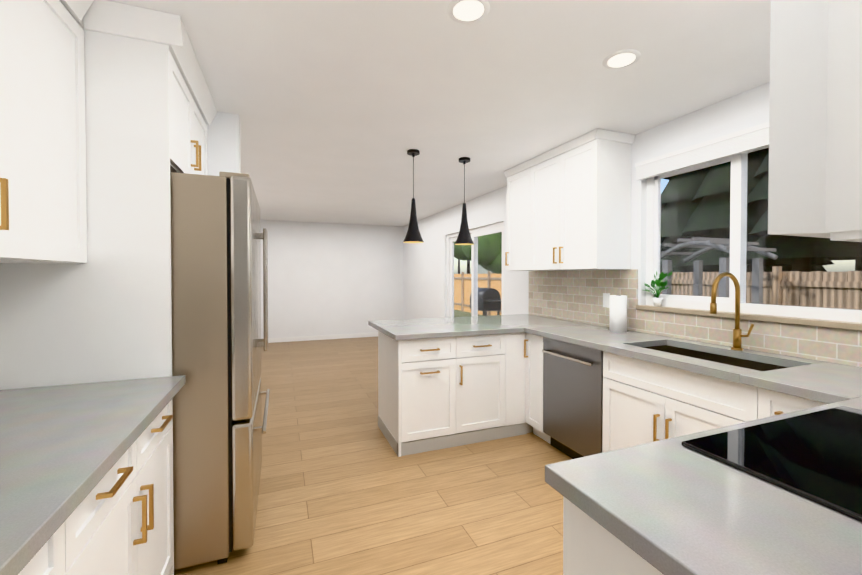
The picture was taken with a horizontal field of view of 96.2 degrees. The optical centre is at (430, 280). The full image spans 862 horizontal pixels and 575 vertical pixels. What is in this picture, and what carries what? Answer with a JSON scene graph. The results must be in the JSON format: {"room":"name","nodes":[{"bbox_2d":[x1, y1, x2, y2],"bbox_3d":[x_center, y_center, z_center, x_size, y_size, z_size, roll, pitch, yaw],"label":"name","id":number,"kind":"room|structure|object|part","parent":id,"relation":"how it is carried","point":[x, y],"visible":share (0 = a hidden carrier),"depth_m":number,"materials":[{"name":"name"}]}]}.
{"room":"kitchen","nodes":[
{"label":"kitchen","id":0,"kind":"room"},
{"bbox_2d":[208,112,240,175],"bbox_3d":[-1.716,0.093,2.562,0.820,2.450,0.120,0,1,-21],"label":"wall","id":1,"kind":"structure","parent":0,"point":[223,141],"depth_m":2.61,"materials":[{"name":"paint"}]},
{"bbox_2d":[260,220,403,338],"bbox_3d":[-2.358,0.015,8.150,3.670,2.450,0.150,0,1,-21],"label":"wall","id":2,"kind":"structure","parent":0,"point":[331,278],"depth_m":8.16,"materials":[{"name":"paint"}]},
{"bbox_2d":[268,332,377,342],"bbox_3d":[-2.315,1.196,8.097,3.640,0.090,0.012,0,1,-21],"label":"baseboard","id":3,"kind":"structure","parent":2,"relation":"attached to","point":[308,338],"depth_m":8.09,"materials":[{"name":"white wood"}]},
{"bbox_2d":[174,336,571,574],"bbox_3d":[-0.475,1.338,3.305,3.960,0.060,10.580,0,1,-21],"label":"floor","id":4,"kind":"structure","parent":0,"point":[344,489],"depth_m":2.40,"materials":[{"name":"brown wood"}]},
{"bbox_2d":[24,503,87,574],"bbox_3d":[-0.978,0.911,0.429,0.638,0.876,0.773,0,1,-21],"label":"base cabinet","id":5,"kind":"object","parent":4,"relation":"on","point":[67,554],"depth_m":0.86,"materials":[{"name":"white wood"}]},
{"bbox_2d":[0,0,216,574],"bbox_3d":[-1.565,0.102,2.002,0.690,2.448,1.028,0,1,-21],"label":"surround","id":6,"kind":"object","parent":4,"relation":"on","point":[103,313],"visible":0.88,"depth_m":1.61,"materials":[{"name":"white wood"}]},
{"bbox_2d":[88,403,173,574],"bbox_3d":[-1.250,0.901,1.129,0.638,0.876,0.956,0,1,-21],"label":"base cabinet","id":7,"kind":"object","parent":4,"relation":"on","point":[131,525],"depth_m":1.26,"materials":[{"name":"white wood"}]},
{"bbox_2d":[0,375,184,574],"bbox_3d":[-0.807,0.458,0.051,0.688,0.040,3.276,0,1,-21],"label":"countertop","id":8,"kind":"structure","parent":7,"relation":"on","point":[58,443],"depth_m":1.01,"materials":[{"name":"grey stone"}]},
{"bbox_2d":[170,172,269,569],"bbox_3d":[-1.387,0.407,2.106,0.920,1.835,0.900,0,1,-21],"label":"fridge","id":9,"kind":"object","parent":4,"relation":"on","point":[218,343],"visible":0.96,"depth_m":1.78,"materials":[{"name":"silver metal"}]},
{"bbox_2d":[378,330,527,456],"bbox_3d":[0.173,0.869,3.378,1.135,0.876,0.640,0,1,-21],"label":"base cabinet","id":10,"kind":"object","parent":4,"relation":"on","point":[447,382],"depth_m":3.07,"materials":[{"name":"white wood"}]},
{"bbox_2d":[368,314,585,341],"bbox_3d":[0.411,0.408,3.598,1.803,0.040,0.950,0,1,-21],"label":"countertop","id":11,"kind":"structure","parent":10,"relation":"on","point":[402,330],"depth_m":3.37,"materials":[{"name":"grey stone"}]},
{"bbox_2d":[528,424,532,432],"bbox_3d":[1.003,0.865,3.690,0.638,0.876,0.620,0,1,-21],"label":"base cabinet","id":12,"kind":"object","parent":4,"relation":"on","point":[530,429],"depth_m":3.33,"materials":[{"name":"grey wood"}]},
{"bbox_2d":[524,324,861,452],"bbox_3d":[1.452,0.862,2.457,0.692,0.915,2.034,0,1,-21],"label":"base cabinet","id":13,"kind":"object","parent":4,"relation":"on","point":[657,387],"visible":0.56,"depth_m":2.11,"materials":[{"name":"white wood"}]},
{"bbox_2d":[542,337,602,458],"bbox_3d":[1.251,0.878,2.875,0.650,0.871,0.592,0,1,-21],"label":"dishwasher","id":14,"kind":"object","parent":13,"relation":"in","point":[572,400],"visible":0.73,"depth_m":2.74,"materials":[{"name":"grey metal"}]},
{"bbox_2d":[609,295,626,332],"bbox_3d":[1.460,0.256,3.017,0.124,0.282,0.124,0,1,-21],"label":"paper towel roll","id":15,"kind":"object","parent":13,"relation":"on","point":[618,315],"visible":1,"depth_m":2.96,"materials":[{"name":"white paper"}]},
{"bbox_2d":[710,272,753,350],"bbox_3d":[1.720,0.180,2.208,0.258,0.457,0.119,0,1,-21],"label":"faucet","id":16,"kind":"object","parent":13,"relation":"on","point":[737,336],"visible":1,"depth_m":2.26,"materials":[{"name":"gold metal"}]},
{"bbox_2d":[545,397,861,574],"bbox_3d":[1.326,0.877,0.950,2.017,0.927,0.692,0,1,-21],"label":"kitchen counter","id":17,"kind":"object","parent":4,"relation":"on","point":[671,506],"depth_m":0.78,"materials":[{"name":"grey stone"}]},
{"bbox_3d":[1.091,0.421,0.891,0.760,0.012,0.520,0,1,-21],"label":"cooktop","id":18,"kind":"part","parent":17,"relation":"part of","materials":[{"name":"black glass"}]},
{"bbox_2d":[108,0,770,226],"bbox_3d":[-0.475,-1.182,3.270,3.960,0.080,10.580,0,1,-21],"label":"ceiling","id":19,"kind":"structure","parent":0,"point":[340,107],"depth_m":2.20,"materials":[{"name":"paint"}]},
{"bbox_2d":[403,149,423,242],"bbox_3d":[-0.156,-0.741,3.421,0.186,0.804,0.186,0,1,-21],"label":"pendant light","id":20,"kind":"object","parent":19,"relation":"hanging from","point":[413,234],"visible":1,"depth_m":3.39,"materials":[{"name":"black metal"}]},
{"bbox_2d":[455,157,473,244],"bbox_3d":[0.315,-0.744,3.647,0.186,0.804,0.186,0,1,-21],"label":"pendant light","id":21,"kind":"object","parent":19,"relation":"hanging from","point":[464,237],"visible":1,"depth_m":3.62,"materials":[{"name":"black metal"}]},
{"bbox_2d":[447,0,489,23],"bbox_3d":[0.155,-1.115,1.595,0.176,0.005,0.176,0,1,-21],"label":"recessed light","id":22,"kind":"object","parent":19,"relation":"in","point":[466,11],"visible":1,"depth_m":1.60,"materials":[{"name":"white plastic"}]},
{"bbox_2d":[603,49,640,68],"bbox_3d":[0.966,-1.120,1.964,0.176,0.005,0.176,0,1,-21],"label":"recessed light","id":23,"kind":"object","parent":19,"relation":"in","point":[622,59],"visible":1,"depth_m":1.96,"materials":[{"name":"white plastic"}]},
{"bbox_2d":[404,82,769,318],"bbox_3d":[1.306,0.073,3.979,0.140,2.450,10.580,0,1,-21],"label":"wall","id":24,"kind":"structure","parent":0,"point":[425,279],"depth_m":4.44,"materials":[{"name":"paint"}]},
{"bbox_2d":[447,222,503,316],"bbox_3d":[0.644,0.259,5.715,0.080,2.030,1.850,0,1,-21],"label":"sliding door","id":25,"kind":"structure","parent":24,"relation":"attached to","point":[476,233],"depth_m":5.69,"materials":[{"name":"white plastic"}]},
{"bbox_2d":[504,164,523,270],"bbox_3d":[1.050,-0.625,3.947,0.347,1.048,0.477,0,1,-21],"label":"upper cabinet","id":26,"kind":"object","parent":24,"relation":"attached to","point":[514,256],"depth_m":3.96,"materials":[{"name":"white wood"}]},
{"bbox_2d":[524,128,634,270],"bbox_3d":[1.258,-0.617,3.413,0.347,1.048,0.896,0,1,-21],"label":"upper cabinet","id":27,"kind":"object","parent":24,"relation":"attached to","point":[569,205],"depth_m":3.10,"materials":[{"name":"white wood"}]},
{"bbox_2d":[529,269,861,366],"bbox_3d":[1.737,0.160,2.648,0.018,0.482,3.576,0,1,-21],"label":"backsplash","id":28,"kind":"structure","parent":24,"relation":"attached to","point":[581,296],"depth_m":2.80,"materials":[{"name":"tile"}]},
{"bbox_2d":[635,122,768,179],"bbox_3d":[1.828,-0.826,2.356,0.047,0.124,1.324,0,1,-21],"label":"blind stack","id":29,"kind":"object","parent":24,"relation":"attached to","point":[743,141],"visible":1,"depth_m":2.47,"materials":[{"name":"white fabric"}]},
{"bbox_2d":[636,305,861,330],"bbox_3d":[1.864,0.215,2.385,0.085,0.032,1.340,0,1,-21],"label":"window sill","id":30,"kind":"structure","parent":24,"relation":"attached to","point":[857,326],"depth_m":2.19,"materials":[{"name":"stone"}]},
{"bbox_2d":[643,271,671,306],"bbox_3d":[1.673,0.058,2.874,0.078,0.267,0.244,0,1,-21],"label":"potted plant","id":31,"kind":"object","parent":30,"relation":"on","point":[657,300],"visible":1,"depth_m":2.85,"materials":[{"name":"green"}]},
{"bbox_2d":[646,146,861,322],"bbox_3d":[1.932,-0.325,2.403,0.060,1.050,1.300,0,1,-21],"label":"window","id":32,"kind":"structure","parent":24,"relation":"in","point":[738,200],"depth_m":2.42,"materials":[{"name":"white plastic"}]},
{"bbox_3d":[-2.250,0.093,2.598,0.150,2.450,10.580,0,1,-21],"label":"wall","id":33,"kind":"structure","parent":0,"visible":0},
{"bbox_2d":[0,0,90,263],"bbox_3d":[-1.331,-0.583,0.917,0.346,1.048,1.256,0,1,-21],"label":"upper cabinet","id":34,"kind":"object","parent":33,"relation":"attached to","point":[43,216],"depth_m":1.30,"materials":[{"name":"white wood"}]},
{"bbox_3d":[1.462,0.122,0.553,2.050,2.450,0.120,0,1,-21],"label":"wall","id":35,"kind":"structure","parent":0,"visible":0},
{"bbox_2d":[768,0,861,241],"bbox_3d":[0.999,-0.589,0.623,0.854,1.028,0.358,0,1,-21],"label":"upper cabinet","id":36,"kind":"object","parent":35,"relation":"attached to","point":[815,149],"visible":1,"depth_m":0.56,"materials":[{"name":"white wood"}]},
{"label":"outside","id":37,"kind":"structure","parent":0,"visible":0},
{"bbox_2d":[454,310,482,316],"bbox_3d":[9.619,1.367,24.027,29.860,0.100,54.000,0,1,-21],"label":"ground","id":38,"kind":"structure","parent":37,"point":[460,313],"depth_m":16.24,"materials":[{"name":"green plant"}]},
{"bbox_2d":[454,243,469,273],"bbox_3d":[2.157,-1.842,23.861,3.625,6.322,3.996,0,1,-21],"label":"deciduous tree","id":39,"kind":"object","parent":38,"relation":"on","point":[458,252],"depth_m":22.22,"materials":[{"name":"green plant"}]},
{"bbox_2d":[461,232,501,273],"bbox_3d":[3.029,-1.352,19.453,3.630,5.465,3.424,0,1,-21],"label":"deciduous tree","id":40,"kind":"object","parent":38,"relation":"on","point":[488,266],"depth_m":17.98,"materials":[{"name":"green plant"}]},
{"bbox_2d":[478,264,491,273],"bbox_3d":[8.479,-1.037,27.842,8.000,4.600,8.600,0,1,-21],"label":"neighbouring house","id":41,"kind":"structure","parent":38,"relation":"on","point":[482,271],"depth_m":29.74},
{"bbox_2d":[454,266,861,315],"bbox_3d":[0.567,0.474,19.962,0.110,1.800,53.000,0,1,-21],"label":"fence","id":42,"kind":"object","parent":38,"relation":"on","point":[847,286],"depth_m":6.42,"materials":[{"name":"brown wood"}]},
{"bbox_2d":[660,167,751,271],"bbox_3d":[8.416,-5.954,11.898,3.573,14.881,3.628,0,1,-21],"label":"tree","id":43,"kind":"object","parent":38,"relation":"on","point":[690,207],"depth_m":11.37,"materials":[{"name":"green plant"}]},
{"bbox_2d":[660,237,777,303],"bbox_3d":[4.698,0.432,6.519,1.200,2.261,1.489,0,1,-21],"label":"pergola","id":44,"kind":"object","parent":38,"relation":"on","point":[706,244],"depth_m":6.23,"materials":[{"name":"grey wood"}]},
{"bbox_2d":[675,148,833,271],"bbox_3d":[8.482,-5.051,10.289,3.236,13.121,3.286,0,1,-21],"label":"tree","id":45,"kind":"object","parent":38,"relation":"on","point":[719,197],"depth_m":9.85,"materials":[{"name":"green plant"}]},
{"bbox_2d":[763,265,826,271],"bbox_3d":[12.403,-7.656,14.224,3.680,18.219,3.737,0,1,-21],"label":"tree","id":46,"kind":"object","parent":38,"relation":"on","point":[786,268],"depth_m":12.91,"materials":[{"name":"green plant"}]},
{"bbox_2d":[746,149,861,271],"bbox_3d":[8.487,-3.473,8.548,2.611,10.014,2.652,0,1,-21],"label":"tree","id":47,"kind":"object","parent":38,"relation":"on","point":[827,242],"depth_m":8.23,"materials":[{"name":"green plant"}]},
{"bbox_2d":[749,214,861,270],"bbox_3d":[8.415,-5.522,7.459,3.320,14.142,3.371,0,1,-21],"label":"tree","id":48,"kind":"object","parent":38,"relation":"on","point":[858,260],"depth_m":8.16,"materials":[{"name":"green plant"}]},
{"bbox_3d":[1.672,1.418,7.944,3.400,0.250,7.230,0,1,-21],"label":"patio","id":49,"kind":"object","parent":38,"relation":"on","visible":0},
{"bbox_2d":[470,287,500,315],"bbox_3d":[1.393,0.728,9.371,0.500,1.090,1.050,0,1,-21],"label":"outdoor grill","id":50,"kind":"object","parent":49,"relation":"on","point":[488,306],"depth_m":9.22,"materials":[{"name":"black metal"}]}
]}

